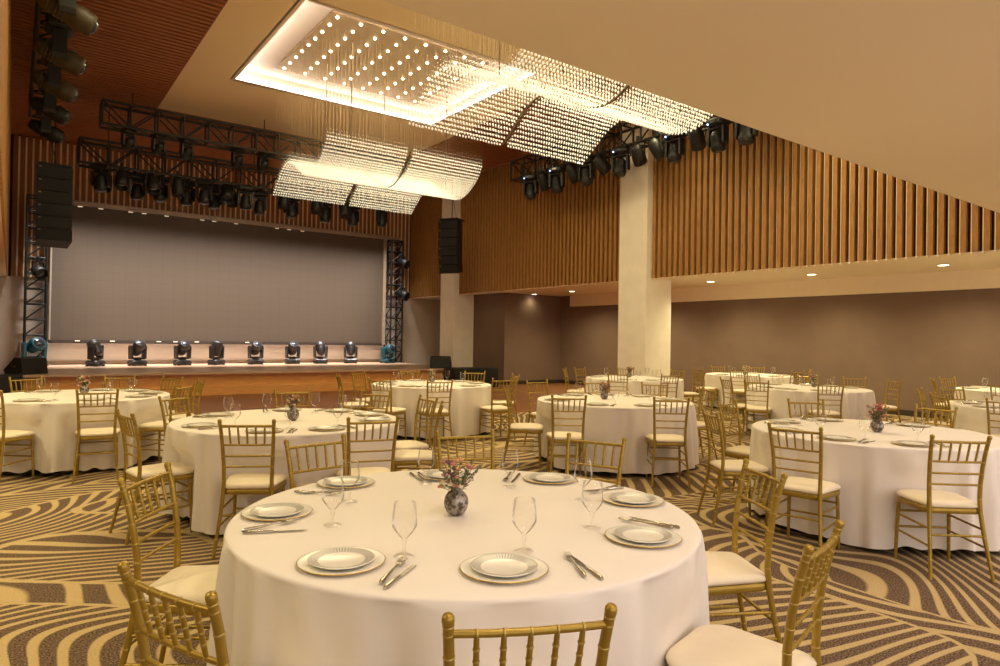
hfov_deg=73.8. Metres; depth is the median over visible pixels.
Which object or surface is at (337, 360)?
trim
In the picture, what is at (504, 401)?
seat cushion
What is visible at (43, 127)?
light
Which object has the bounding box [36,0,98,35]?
light
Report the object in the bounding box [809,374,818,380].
bouquet
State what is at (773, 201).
wall
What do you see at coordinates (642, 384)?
chair
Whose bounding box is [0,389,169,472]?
tablecloth
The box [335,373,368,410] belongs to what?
chair
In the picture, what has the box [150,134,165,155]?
light
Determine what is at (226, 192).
spotlight
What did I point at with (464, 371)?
chair
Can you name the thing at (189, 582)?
seat cushion
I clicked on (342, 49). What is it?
chandelier
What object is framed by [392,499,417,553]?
water goblet
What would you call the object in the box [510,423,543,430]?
seat cushion
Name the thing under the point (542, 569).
charger plate
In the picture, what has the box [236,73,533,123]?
light
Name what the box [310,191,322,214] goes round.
spotlight
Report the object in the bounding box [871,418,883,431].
bud vase
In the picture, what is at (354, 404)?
seat cushion
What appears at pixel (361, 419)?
charger plate
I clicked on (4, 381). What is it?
subwoofer
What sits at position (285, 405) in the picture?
water goblet
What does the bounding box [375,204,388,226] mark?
light
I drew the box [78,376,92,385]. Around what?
bouquet
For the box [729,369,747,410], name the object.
chair
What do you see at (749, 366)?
chair
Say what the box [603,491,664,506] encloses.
charger plate
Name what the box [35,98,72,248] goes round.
speaker
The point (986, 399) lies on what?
chair
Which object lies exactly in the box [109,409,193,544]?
chair
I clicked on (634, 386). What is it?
tablecloth
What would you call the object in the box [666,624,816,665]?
seat cushion
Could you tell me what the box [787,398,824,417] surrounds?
chair
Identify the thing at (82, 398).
dinner plate
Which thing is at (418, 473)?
fork
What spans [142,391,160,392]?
dinner plate
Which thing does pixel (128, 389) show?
dinner plate
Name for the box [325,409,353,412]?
charger plate
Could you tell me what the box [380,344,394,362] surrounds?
light
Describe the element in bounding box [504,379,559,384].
baseboard
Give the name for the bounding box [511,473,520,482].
knife
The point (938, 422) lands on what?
seat cushion
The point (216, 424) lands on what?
charger plate
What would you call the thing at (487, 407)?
seat cushion
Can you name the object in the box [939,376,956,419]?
chair
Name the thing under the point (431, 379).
bud vase
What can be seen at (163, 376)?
chair
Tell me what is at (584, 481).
bowl
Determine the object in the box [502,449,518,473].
bowl
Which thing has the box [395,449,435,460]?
seat cushion
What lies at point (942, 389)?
chair
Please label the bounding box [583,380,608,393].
chair
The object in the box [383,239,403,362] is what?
lighting truss
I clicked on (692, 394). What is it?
chair
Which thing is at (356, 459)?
bowl
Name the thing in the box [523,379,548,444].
chair
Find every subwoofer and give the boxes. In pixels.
[0,374,22,392]
[444,367,476,381]
[470,367,497,386]
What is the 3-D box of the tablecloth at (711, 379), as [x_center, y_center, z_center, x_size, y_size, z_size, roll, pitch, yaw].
[5.634,1.314,15.152,1.945,0.736,1.886,1,-1,30]
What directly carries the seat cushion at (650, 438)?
on the chair at (679, 441)
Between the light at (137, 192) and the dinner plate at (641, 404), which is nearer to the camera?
the dinner plate at (641, 404)
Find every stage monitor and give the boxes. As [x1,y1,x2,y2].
[4,357,47,374]
[430,356,451,367]
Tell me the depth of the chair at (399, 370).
11.63 m
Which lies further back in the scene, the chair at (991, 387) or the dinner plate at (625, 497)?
the chair at (991, 387)
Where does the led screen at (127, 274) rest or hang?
attached to the lighting truss at (397, 251)
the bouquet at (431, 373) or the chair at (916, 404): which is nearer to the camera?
the chair at (916, 404)
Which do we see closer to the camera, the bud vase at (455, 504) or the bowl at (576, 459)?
the bud vase at (455, 504)
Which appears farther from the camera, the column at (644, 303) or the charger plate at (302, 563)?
the column at (644, 303)
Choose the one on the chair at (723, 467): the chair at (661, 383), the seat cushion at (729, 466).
the seat cushion at (729, 466)
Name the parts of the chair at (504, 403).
post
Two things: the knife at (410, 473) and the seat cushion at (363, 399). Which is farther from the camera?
the seat cushion at (363, 399)
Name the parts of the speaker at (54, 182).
rigging frame, chain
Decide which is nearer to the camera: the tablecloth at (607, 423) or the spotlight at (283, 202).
the tablecloth at (607, 423)
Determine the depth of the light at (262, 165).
16.51 m
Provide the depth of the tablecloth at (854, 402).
10.25 m
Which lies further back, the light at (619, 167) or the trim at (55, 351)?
the trim at (55, 351)
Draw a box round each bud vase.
[79,385,88,392]
[287,407,298,419]
[429,376,434,381]
[444,488,467,515]
[600,390,607,398]
[811,381,816,386]
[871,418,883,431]
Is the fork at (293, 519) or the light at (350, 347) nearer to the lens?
the fork at (293, 519)
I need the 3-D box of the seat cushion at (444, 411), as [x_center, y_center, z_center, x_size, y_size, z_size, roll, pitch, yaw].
[-0.909,1.085,9.310,0.406,0.049,0.399,1,-1,-20]
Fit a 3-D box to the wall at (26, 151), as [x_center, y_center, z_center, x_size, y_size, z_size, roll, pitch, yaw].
[-8.435,-3.376,21.783,12.745,3.880,0.280,1,-1,-36]
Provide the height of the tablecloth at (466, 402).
0.736 m
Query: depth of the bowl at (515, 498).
2.29 m
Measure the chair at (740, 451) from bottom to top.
0.920 m
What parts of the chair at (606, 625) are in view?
post, rail, post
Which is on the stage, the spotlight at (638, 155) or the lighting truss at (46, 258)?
the lighting truss at (46, 258)
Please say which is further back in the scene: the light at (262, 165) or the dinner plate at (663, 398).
the light at (262, 165)
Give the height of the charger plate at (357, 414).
0.012 m
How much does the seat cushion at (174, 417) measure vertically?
0.049 m
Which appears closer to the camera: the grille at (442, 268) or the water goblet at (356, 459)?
the water goblet at (356, 459)
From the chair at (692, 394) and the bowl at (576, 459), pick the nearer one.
the bowl at (576, 459)
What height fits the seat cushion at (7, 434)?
0.049 m
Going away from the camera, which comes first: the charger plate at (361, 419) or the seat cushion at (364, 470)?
the seat cushion at (364, 470)
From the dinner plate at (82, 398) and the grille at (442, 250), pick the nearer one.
the dinner plate at (82, 398)
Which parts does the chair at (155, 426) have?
seat frame, leg, post, post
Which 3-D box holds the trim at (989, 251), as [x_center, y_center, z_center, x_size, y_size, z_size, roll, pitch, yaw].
[4.051,-1.285,15.293,0.220,0.011,25.070,1,-1,-36]
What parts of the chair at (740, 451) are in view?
post, post, seat frame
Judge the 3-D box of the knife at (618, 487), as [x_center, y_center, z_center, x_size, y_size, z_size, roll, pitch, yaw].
[0.500,0.754,3.218,0.226,0.016,0.017,1,-1,-23]
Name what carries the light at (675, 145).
hanging from the lighting truss at (631, 129)
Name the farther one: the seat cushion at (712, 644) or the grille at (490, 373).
the grille at (490, 373)
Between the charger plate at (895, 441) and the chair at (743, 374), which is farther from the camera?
the chair at (743, 374)
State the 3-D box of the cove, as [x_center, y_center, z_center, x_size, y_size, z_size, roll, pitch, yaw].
[-2.430,-5.450,13.755,4.940,0.320,4.340,1,-1,-36]
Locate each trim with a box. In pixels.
[0,202,5,275]
[7,359,379,364]
[20,341,396,360]
[409,250,999,298]
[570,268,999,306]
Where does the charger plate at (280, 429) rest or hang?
on the tablecloth at (200, 450)
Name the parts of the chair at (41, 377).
post, rail, post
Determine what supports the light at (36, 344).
on the stage
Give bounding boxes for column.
[440,179,473,366]
[618,113,670,375]
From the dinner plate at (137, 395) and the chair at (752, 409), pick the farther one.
the chair at (752, 409)
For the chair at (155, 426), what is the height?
0.920 m
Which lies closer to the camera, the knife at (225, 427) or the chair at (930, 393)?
the knife at (225, 427)
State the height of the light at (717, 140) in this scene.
0.663 m
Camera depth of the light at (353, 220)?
19.79 m
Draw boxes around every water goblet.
[230,404,240,423]
[284,405,295,427]
[322,476,343,523]
[332,403,342,424]
[340,459,359,499]
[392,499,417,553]
[418,447,434,482]
[502,449,518,485]
[512,496,536,548]
[574,459,592,498]
[581,480,603,525]
[815,411,825,425]
[911,417,923,435]
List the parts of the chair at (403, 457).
seat frame, post, post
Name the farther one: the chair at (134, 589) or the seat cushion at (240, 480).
the seat cushion at (240, 480)
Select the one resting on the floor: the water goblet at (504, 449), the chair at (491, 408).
the chair at (491, 408)
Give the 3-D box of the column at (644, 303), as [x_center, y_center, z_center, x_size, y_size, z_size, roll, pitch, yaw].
[3.546,-1.746,16.267,0.900,6.850,0.880,1,-1,-36]
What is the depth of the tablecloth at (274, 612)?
2.13 m
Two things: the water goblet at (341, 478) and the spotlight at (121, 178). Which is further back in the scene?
the spotlight at (121, 178)
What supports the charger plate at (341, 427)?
on the tablecloth at (200, 450)
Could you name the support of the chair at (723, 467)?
on the floor
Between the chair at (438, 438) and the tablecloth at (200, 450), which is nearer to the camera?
the chair at (438, 438)
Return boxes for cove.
[229,0,536,126]
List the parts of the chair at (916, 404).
post, cross rail, rail, post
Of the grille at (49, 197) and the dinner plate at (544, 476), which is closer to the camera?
the dinner plate at (544, 476)
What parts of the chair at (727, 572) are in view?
seat frame, post, cross rail, cross rail, cross rail, rail, post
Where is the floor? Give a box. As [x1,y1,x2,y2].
[0,383,999,665]
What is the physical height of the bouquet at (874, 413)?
0.171 m
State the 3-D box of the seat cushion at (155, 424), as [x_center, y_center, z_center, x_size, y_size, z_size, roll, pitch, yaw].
[-3.782,1.023,7.484,0.399,0.049,0.406,1,-1,8]
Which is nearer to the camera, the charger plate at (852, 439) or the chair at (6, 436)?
the charger plate at (852, 439)
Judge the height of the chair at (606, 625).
0.920 m
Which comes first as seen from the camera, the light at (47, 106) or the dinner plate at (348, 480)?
the dinner plate at (348, 480)
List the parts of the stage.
panel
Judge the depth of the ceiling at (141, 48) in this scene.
14.79 m
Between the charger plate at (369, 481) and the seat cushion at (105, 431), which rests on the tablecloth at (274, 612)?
the charger plate at (369, 481)
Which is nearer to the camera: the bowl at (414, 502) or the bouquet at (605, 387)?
the bowl at (414, 502)
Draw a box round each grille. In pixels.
[37,177,71,191]
[37,190,71,204]
[37,203,70,216]
[37,215,70,228]
[37,228,70,240]
[38,164,71,179]
[439,220,456,227]
[439,229,456,236]
[439,238,456,245]
[439,247,456,254]
[439,256,456,263]
[439,265,457,272]
[456,369,475,381]
[478,369,497,386]
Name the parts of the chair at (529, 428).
post, post, seat frame, leg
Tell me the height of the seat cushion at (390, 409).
0.049 m
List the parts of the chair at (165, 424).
post, rail, cross rail, post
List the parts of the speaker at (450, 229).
rigging frame, chain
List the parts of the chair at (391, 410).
post, post, seat frame, leg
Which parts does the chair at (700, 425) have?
post, post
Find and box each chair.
[0,390,33,481]
[8,376,42,392]
[72,388,119,482]
[104,375,135,388]
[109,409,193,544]
[117,462,218,665]
[117,561,229,665]
[137,383,194,465]
[153,393,190,498]
[160,375,183,413]
[168,378,205,420]
[212,419,286,558]
[274,388,310,407]
[284,434,347,488]
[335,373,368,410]
[336,416,399,475]
[350,371,369,410]
[359,390,390,413]
[368,377,406,439]
[392,394,438,469]
[394,400,443,471]
[399,370,419,379]
[418,379,453,445]
[435,429,494,468]
[441,603,616,665]
[464,371,485,381]
[479,378,515,439]
[493,373,519,428]
[500,386,543,468]
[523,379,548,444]
[546,394,586,476]
[563,368,584,393]
[565,433,626,485]
[574,367,586,389]
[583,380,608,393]
[607,372,627,394]
[617,367,633,374]
[641,382,668,396]
[645,396,690,487]
[658,373,679,397]
[666,519,843,665]
[670,369,684,378]
[684,370,703,407]
[692,367,718,409]
[697,386,717,459]
[697,408,768,526]
[705,458,787,643]
[711,365,724,372]
[712,399,749,496]
[718,377,754,433]
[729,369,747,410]
[741,374,760,423]
[742,379,771,438]
[749,366,764,372]
[762,422,840,550]
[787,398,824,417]
[789,371,803,383]
[797,374,818,383]
[806,369,811,383]
[808,383,844,418]
[843,376,866,388]
[876,378,902,422]
[894,434,995,582]
[914,403,957,428]
[916,387,949,427]
[929,392,979,432]
[930,377,950,420]
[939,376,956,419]
[941,387,965,421]
[985,398,999,436]
[989,384,999,400]
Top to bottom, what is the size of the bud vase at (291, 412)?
0.112 m
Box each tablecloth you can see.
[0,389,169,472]
[158,408,398,534]
[206,469,709,665]
[370,380,490,438]
[533,394,698,474]
[585,375,683,399]
[703,373,793,406]
[744,384,876,428]
[747,418,999,551]
[950,401,999,433]
[953,387,999,401]
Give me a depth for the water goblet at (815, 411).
5.37 m
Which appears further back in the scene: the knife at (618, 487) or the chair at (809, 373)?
the chair at (809, 373)
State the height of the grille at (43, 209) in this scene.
0.228 m
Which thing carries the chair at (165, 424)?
on the floor
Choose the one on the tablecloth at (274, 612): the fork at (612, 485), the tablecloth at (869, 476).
the fork at (612, 485)
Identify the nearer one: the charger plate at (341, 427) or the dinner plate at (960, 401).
the charger plate at (341, 427)
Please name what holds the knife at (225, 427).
on the tablecloth at (200, 450)
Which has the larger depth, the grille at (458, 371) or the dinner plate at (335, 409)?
the grille at (458, 371)
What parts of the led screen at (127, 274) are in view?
rail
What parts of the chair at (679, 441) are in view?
post, seat frame, cross rail, cross rail, cross rail, rail, leg, post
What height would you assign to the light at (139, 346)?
0.744 m
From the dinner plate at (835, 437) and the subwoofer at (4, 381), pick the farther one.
the subwoofer at (4, 381)
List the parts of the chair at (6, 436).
post, seat frame, leg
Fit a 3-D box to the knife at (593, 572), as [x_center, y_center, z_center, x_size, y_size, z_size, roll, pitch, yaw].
[0.271,0.741,2.114,0.016,0.016,0.226,1,-1,-19]
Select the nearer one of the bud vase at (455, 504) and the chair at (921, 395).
the bud vase at (455, 504)
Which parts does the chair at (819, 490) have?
post, leg, rail, cross rail, cross rail, cross rail, seat frame, post, leg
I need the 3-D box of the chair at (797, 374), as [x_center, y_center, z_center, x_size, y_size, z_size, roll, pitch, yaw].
[5.568,1.217,12.048,0.406,0.920,0.486,1,-1,25]
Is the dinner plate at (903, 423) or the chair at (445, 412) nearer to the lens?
the dinner plate at (903, 423)
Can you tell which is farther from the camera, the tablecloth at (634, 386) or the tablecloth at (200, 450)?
the tablecloth at (634, 386)
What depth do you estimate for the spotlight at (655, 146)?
14.06 m
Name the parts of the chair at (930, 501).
leg, post, seat frame, leg, cross rail, cross rail, cross rail, rail, post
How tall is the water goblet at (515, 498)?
0.178 m
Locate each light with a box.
[21,337,47,363]
[27,111,64,143]
[29,86,70,124]
[30,56,78,102]
[32,12,86,75]
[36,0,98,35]
[85,339,105,366]
[90,163,111,192]
[120,128,136,150]
[127,172,146,200]
[127,339,146,365]
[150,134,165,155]
[150,175,168,202]
[173,340,191,365]
[177,179,195,206]
[179,139,193,159]
[195,178,213,204]
[207,340,224,364]
[208,185,222,209]
[230,148,243,167]
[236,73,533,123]
[237,184,253,209]
[247,341,263,364]
[251,190,267,214]
[256,152,269,171]
[284,195,299,218]
[284,341,299,363]
[313,341,327,363]
[319,199,332,222]
[343,342,357,362]
[346,203,359,226]
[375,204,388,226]
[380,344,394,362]
[523,173,538,199]
[548,165,565,192]
[578,156,594,185]
[611,145,629,177]
[664,128,685,163]
[706,117,729,152]
[734,122,758,145]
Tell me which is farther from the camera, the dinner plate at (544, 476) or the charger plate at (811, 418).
the charger plate at (811, 418)
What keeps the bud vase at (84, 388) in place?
on the tablecloth at (53, 424)
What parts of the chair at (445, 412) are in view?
leg, post, seat frame, post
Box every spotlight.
[30,257,47,279]
[103,170,113,192]
[113,162,129,190]
[145,167,160,194]
[171,171,184,196]
[219,178,233,203]
[226,185,237,207]
[277,187,289,210]
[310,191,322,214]
[339,196,350,218]
[397,252,409,268]
[397,284,409,300]
[537,165,549,191]
[566,156,579,183]
[593,147,610,175]
[630,136,646,166]
[648,130,664,161]
[688,118,706,151]
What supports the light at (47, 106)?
hanging from the lighting truss at (37, 16)
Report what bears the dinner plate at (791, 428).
on the charger plate
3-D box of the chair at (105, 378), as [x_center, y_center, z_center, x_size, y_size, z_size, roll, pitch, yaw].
[-4.980,1.018,8.702,0.406,0.920,0.486,1,-1,-28]
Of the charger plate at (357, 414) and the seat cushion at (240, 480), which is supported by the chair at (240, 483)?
the seat cushion at (240, 480)
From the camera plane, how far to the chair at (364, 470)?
4.77 m
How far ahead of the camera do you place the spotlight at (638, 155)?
14.53 m
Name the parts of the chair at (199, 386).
post, post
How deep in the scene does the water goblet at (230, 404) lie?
5.22 m
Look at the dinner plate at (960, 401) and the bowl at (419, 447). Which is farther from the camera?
the dinner plate at (960, 401)
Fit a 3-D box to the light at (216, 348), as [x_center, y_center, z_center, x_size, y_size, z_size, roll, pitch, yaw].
[-8.525,0.588,20.049,0.346,0.744,0.459,1,-1,19]
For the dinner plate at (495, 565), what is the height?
0.014 m
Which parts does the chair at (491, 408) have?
leg, post, seat frame, leg, rail, post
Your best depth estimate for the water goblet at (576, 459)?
3.04 m
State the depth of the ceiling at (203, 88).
14.47 m
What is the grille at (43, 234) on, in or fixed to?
attached to the speaker at (54, 182)
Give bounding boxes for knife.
[192,416,212,417]
[199,427,227,429]
[243,530,304,534]
[300,489,349,493]
[383,563,415,589]
[409,472,423,481]
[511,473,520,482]
[574,557,603,580]
[585,486,623,490]
[629,516,679,528]
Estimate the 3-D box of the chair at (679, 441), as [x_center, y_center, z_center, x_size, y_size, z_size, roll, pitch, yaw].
[1.758,1.112,7.004,0.406,0.920,0.486,1,-1,4]
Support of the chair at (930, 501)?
on the floor
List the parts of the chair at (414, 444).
post, post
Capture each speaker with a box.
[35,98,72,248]
[438,166,464,273]
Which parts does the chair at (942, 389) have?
post, rail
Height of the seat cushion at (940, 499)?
0.049 m
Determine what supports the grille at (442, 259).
attached to the speaker at (450, 229)
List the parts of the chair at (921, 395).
post, post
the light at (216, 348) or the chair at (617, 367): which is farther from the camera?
the light at (216, 348)
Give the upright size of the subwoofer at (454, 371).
0.600 m
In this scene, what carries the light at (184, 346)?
on the stage
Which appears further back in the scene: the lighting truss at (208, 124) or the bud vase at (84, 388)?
the lighting truss at (208, 124)
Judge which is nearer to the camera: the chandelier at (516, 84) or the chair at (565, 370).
the chandelier at (516, 84)
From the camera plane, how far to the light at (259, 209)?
18.18 m
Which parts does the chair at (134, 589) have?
post, cross rail, rail, cross rail, post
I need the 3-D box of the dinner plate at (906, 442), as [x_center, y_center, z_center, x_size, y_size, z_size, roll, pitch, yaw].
[3.000,0.801,4.840,0.210,0.014,0.210,1,-1,21]
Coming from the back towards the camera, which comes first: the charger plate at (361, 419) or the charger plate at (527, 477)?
the charger plate at (361, 419)
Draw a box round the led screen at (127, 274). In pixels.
[48,200,400,344]
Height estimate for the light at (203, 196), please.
0.651 m
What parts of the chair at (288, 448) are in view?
post, rail, cross rail, post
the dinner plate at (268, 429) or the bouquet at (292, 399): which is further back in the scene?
the bouquet at (292, 399)
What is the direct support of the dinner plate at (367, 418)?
on the charger plate at (361, 419)
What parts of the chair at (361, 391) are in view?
post, cross rail, rail, post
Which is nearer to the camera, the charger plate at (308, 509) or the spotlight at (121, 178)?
the charger plate at (308, 509)
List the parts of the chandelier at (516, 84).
support rod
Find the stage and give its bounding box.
[23,362,443,396]
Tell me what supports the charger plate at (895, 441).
on the tablecloth at (869, 476)
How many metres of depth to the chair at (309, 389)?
7.02 m
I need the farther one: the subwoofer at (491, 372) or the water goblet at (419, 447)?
the subwoofer at (491, 372)
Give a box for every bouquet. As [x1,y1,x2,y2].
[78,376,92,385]
[285,395,304,408]
[426,369,435,376]
[437,457,481,492]
[599,382,610,390]
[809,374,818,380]
[866,403,888,420]
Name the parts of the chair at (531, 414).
post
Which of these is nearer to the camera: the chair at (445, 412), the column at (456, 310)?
the chair at (445, 412)
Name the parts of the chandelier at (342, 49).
support rod, support rod, ceiling panel, support rod, support rod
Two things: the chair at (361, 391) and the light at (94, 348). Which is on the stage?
the light at (94, 348)
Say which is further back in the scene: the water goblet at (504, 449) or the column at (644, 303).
the column at (644, 303)
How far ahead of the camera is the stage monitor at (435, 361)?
20.16 m
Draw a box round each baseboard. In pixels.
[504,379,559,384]
[560,380,944,417]
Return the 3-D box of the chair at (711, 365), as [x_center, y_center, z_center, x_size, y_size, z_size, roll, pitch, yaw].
[5.422,1.252,16.263,0.406,0.920,0.486,1,-1,-11]
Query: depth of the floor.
4.28 m
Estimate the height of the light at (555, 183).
0.663 m
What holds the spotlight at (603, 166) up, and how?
hanging from the lighting truss at (631, 129)
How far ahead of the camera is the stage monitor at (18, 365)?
14.14 m
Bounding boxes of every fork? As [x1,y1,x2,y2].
[241,518,297,531]
[294,490,341,493]
[379,557,407,583]
[417,472,433,480]
[563,552,586,577]
[587,485,617,491]
[618,517,672,528]
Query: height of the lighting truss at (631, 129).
1.037 m
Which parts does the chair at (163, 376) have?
post, post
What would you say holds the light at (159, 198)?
hanging from the lighting truss at (136, 151)
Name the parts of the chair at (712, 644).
post, cross rail, cross rail, cross rail, rail, post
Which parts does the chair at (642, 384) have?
rail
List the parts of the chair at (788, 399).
post, rail, cross rail, post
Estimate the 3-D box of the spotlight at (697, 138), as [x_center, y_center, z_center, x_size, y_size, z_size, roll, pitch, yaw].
[3.960,-3.981,13.363,0.353,0.669,0.456,1,-1,32]
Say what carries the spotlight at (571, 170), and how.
hanging from the lighting truss at (631, 129)
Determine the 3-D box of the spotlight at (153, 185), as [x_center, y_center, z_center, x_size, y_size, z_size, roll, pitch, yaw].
[-8.455,-3.718,16.267,0.343,0.664,0.349,1,-1,-11]
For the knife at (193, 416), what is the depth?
5.75 m
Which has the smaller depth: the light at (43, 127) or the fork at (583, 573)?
the fork at (583, 573)
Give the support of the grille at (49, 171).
attached to the speaker at (54, 182)
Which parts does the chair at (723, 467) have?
post, rail, post, seat frame, leg, leg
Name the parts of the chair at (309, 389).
post, rail, post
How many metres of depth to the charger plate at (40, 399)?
6.82 m
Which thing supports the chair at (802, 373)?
on the floor
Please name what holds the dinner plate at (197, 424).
on the charger plate at (216, 424)
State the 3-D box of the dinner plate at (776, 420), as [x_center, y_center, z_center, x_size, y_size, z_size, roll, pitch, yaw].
[2.602,0.806,6.105,0.210,0.014,0.210,1,-1,-9]
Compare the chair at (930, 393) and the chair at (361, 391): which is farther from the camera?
the chair at (930, 393)
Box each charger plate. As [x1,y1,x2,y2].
[12,399,44,401]
[181,423,217,427]
[201,413,234,416]
[241,503,312,520]
[245,428,283,432]
[296,546,385,575]
[308,426,344,430]
[317,476,374,488]
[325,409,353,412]
[354,413,383,415]
[359,418,391,421]
[420,469,470,480]
[460,552,548,583]
[523,472,575,483]
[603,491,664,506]
[605,525,681,547]
[768,419,799,423]
[811,418,843,421]
[816,435,856,440]
[891,440,935,446]
[895,423,930,426]
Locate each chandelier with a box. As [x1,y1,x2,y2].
[273,10,491,213]
[408,25,712,164]
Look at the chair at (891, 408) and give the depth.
10.93 m
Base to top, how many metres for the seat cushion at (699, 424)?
0.049 m
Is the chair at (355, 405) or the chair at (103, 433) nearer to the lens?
the chair at (103, 433)
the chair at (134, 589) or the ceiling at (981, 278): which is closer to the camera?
the chair at (134, 589)
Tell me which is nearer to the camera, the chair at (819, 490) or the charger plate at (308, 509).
the charger plate at (308, 509)
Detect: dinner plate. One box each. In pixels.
[17,398,39,400]
[82,398,102,399]
[94,388,111,389]
[128,389,145,390]
[128,394,147,396]
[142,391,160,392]
[186,422,214,426]
[206,412,229,415]
[250,427,278,431]
[250,503,303,516]
[276,407,297,410]
[307,547,374,569]
[313,425,339,429]
[325,476,367,485]
[329,408,350,411]
[358,412,380,415]
[363,417,387,420]
[426,469,465,478]
[471,554,537,576]
[530,472,569,481]
[588,402,605,404]
[610,492,656,503]
[614,525,672,542]
[637,403,652,405]
[663,398,678,399]
[772,419,795,422]
[772,427,798,429]
[816,417,839,420]
[823,435,851,439]
[897,440,928,445]
[900,422,925,425]
[960,401,979,402]
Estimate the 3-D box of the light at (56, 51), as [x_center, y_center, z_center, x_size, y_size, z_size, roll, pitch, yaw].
[-6.556,-4.275,9.937,0.680,0.765,0.492,1,-1,-36]
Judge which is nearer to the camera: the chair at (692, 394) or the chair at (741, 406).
the chair at (741, 406)
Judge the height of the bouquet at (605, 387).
0.145 m
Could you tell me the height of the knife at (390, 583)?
0.016 m
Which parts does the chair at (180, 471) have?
post, rail, post, seat frame, leg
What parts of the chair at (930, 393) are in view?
post, post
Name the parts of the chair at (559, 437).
leg, post, seat frame, cross rail, cross rail, rail, leg, post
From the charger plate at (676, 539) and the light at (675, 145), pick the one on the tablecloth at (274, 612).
the charger plate at (676, 539)
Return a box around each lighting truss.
[23,194,48,365]
[28,1,50,118]
[77,108,403,211]
[99,93,413,179]
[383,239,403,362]
[510,103,734,183]
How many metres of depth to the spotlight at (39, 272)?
17.64 m
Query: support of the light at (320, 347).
on the stage
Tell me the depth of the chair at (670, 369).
13.74 m
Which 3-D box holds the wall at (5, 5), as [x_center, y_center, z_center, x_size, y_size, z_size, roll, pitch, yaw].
[-6.010,-3.458,7.921,0.250,3.880,25.100,1,-1,-36]
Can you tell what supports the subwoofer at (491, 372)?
on the floor
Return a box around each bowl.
[322,476,343,508]
[340,459,359,486]
[392,499,417,536]
[418,447,434,470]
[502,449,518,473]
[512,496,536,532]
[574,459,592,485]
[581,480,603,511]
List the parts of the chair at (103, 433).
post, leg, cross rail, cross rail, cross rail, rail, seat frame, post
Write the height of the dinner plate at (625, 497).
0.014 m
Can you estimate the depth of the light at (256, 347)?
20.67 m
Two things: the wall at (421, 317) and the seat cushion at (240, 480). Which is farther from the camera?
the wall at (421, 317)
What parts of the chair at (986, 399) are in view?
post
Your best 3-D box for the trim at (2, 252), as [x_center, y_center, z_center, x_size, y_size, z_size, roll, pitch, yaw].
[-6.044,-1.512,7.883,0.220,0.011,25.070,1,-1,-36]
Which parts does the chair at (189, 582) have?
post, rail, cross rail, cross rail, cross rail, post, seat frame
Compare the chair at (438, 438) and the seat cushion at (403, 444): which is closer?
the chair at (438, 438)
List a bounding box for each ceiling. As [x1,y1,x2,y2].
[11,0,678,195]
[158,0,593,156]
[382,0,999,212]
[418,252,999,299]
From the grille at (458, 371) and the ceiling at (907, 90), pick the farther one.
the grille at (458, 371)
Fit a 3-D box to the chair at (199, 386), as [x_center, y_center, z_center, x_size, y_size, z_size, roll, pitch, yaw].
[-3.930,1.032,8.259,0.486,0.920,0.406,1,-1,-35]
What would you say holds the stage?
on the floor
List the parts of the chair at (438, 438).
post, rail, cross rail, post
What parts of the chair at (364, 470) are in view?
post, cross rail, cross rail, cross rail, rail, post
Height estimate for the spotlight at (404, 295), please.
0.630 m
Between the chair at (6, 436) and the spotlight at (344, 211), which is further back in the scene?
the spotlight at (344, 211)
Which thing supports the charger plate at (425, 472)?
on the tablecloth at (274, 612)
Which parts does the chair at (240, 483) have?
post, leg, rail, cross rail, cross rail, cross rail, seat frame, post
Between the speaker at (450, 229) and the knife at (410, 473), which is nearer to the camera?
the knife at (410, 473)
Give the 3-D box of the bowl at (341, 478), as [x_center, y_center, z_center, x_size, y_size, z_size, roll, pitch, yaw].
[-0.639,0.615,2.551,0.085,0.118,0.085,1,-1,-36]
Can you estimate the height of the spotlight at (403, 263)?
0.630 m
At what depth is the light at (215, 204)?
17.50 m
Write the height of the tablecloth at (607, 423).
0.736 m
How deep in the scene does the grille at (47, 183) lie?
14.05 m
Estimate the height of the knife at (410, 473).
0.016 m
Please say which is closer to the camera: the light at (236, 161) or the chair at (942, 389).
the chair at (942, 389)
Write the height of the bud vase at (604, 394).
0.112 m
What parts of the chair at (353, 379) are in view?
post, post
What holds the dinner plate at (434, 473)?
on the charger plate at (425, 472)
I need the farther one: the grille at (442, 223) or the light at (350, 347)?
the light at (350, 347)
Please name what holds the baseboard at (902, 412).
attached to the wall at (913, 338)
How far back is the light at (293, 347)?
21.45 m
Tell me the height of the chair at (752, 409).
0.920 m
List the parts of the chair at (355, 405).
post, post, seat frame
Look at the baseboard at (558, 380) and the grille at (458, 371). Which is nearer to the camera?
the grille at (458, 371)
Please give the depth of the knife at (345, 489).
3.08 m
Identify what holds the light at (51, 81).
hanging from the lighting truss at (37, 16)
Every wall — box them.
[0,0,10,275]
[0,276,440,373]
[8,134,410,297]
[410,106,999,298]
[473,293,560,384]
[560,288,999,413]
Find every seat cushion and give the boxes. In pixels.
[0,430,33,439]
[75,427,119,436]
[126,462,193,478]
[139,420,168,427]
[143,565,218,604]
[168,413,194,419]
[226,473,286,488]
[336,467,389,475]
[340,402,368,406]
[355,398,369,402]
[373,407,405,412]
[392,440,428,449]
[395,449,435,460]
[419,408,448,413]
[480,405,507,410]
[493,400,513,403]
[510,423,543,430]
[546,431,581,439]
[646,434,683,442]
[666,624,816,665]
[697,421,705,426]
[705,551,765,586]
[710,460,768,472]
[725,445,749,455]
[776,476,840,494]
[896,489,977,508]
[926,421,949,427]
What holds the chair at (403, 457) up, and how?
on the floor
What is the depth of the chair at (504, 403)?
10.69 m
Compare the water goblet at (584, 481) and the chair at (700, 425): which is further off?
the chair at (700, 425)
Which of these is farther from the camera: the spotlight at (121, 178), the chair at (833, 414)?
the spotlight at (121, 178)
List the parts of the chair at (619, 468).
post, cross rail, rail, cross rail, post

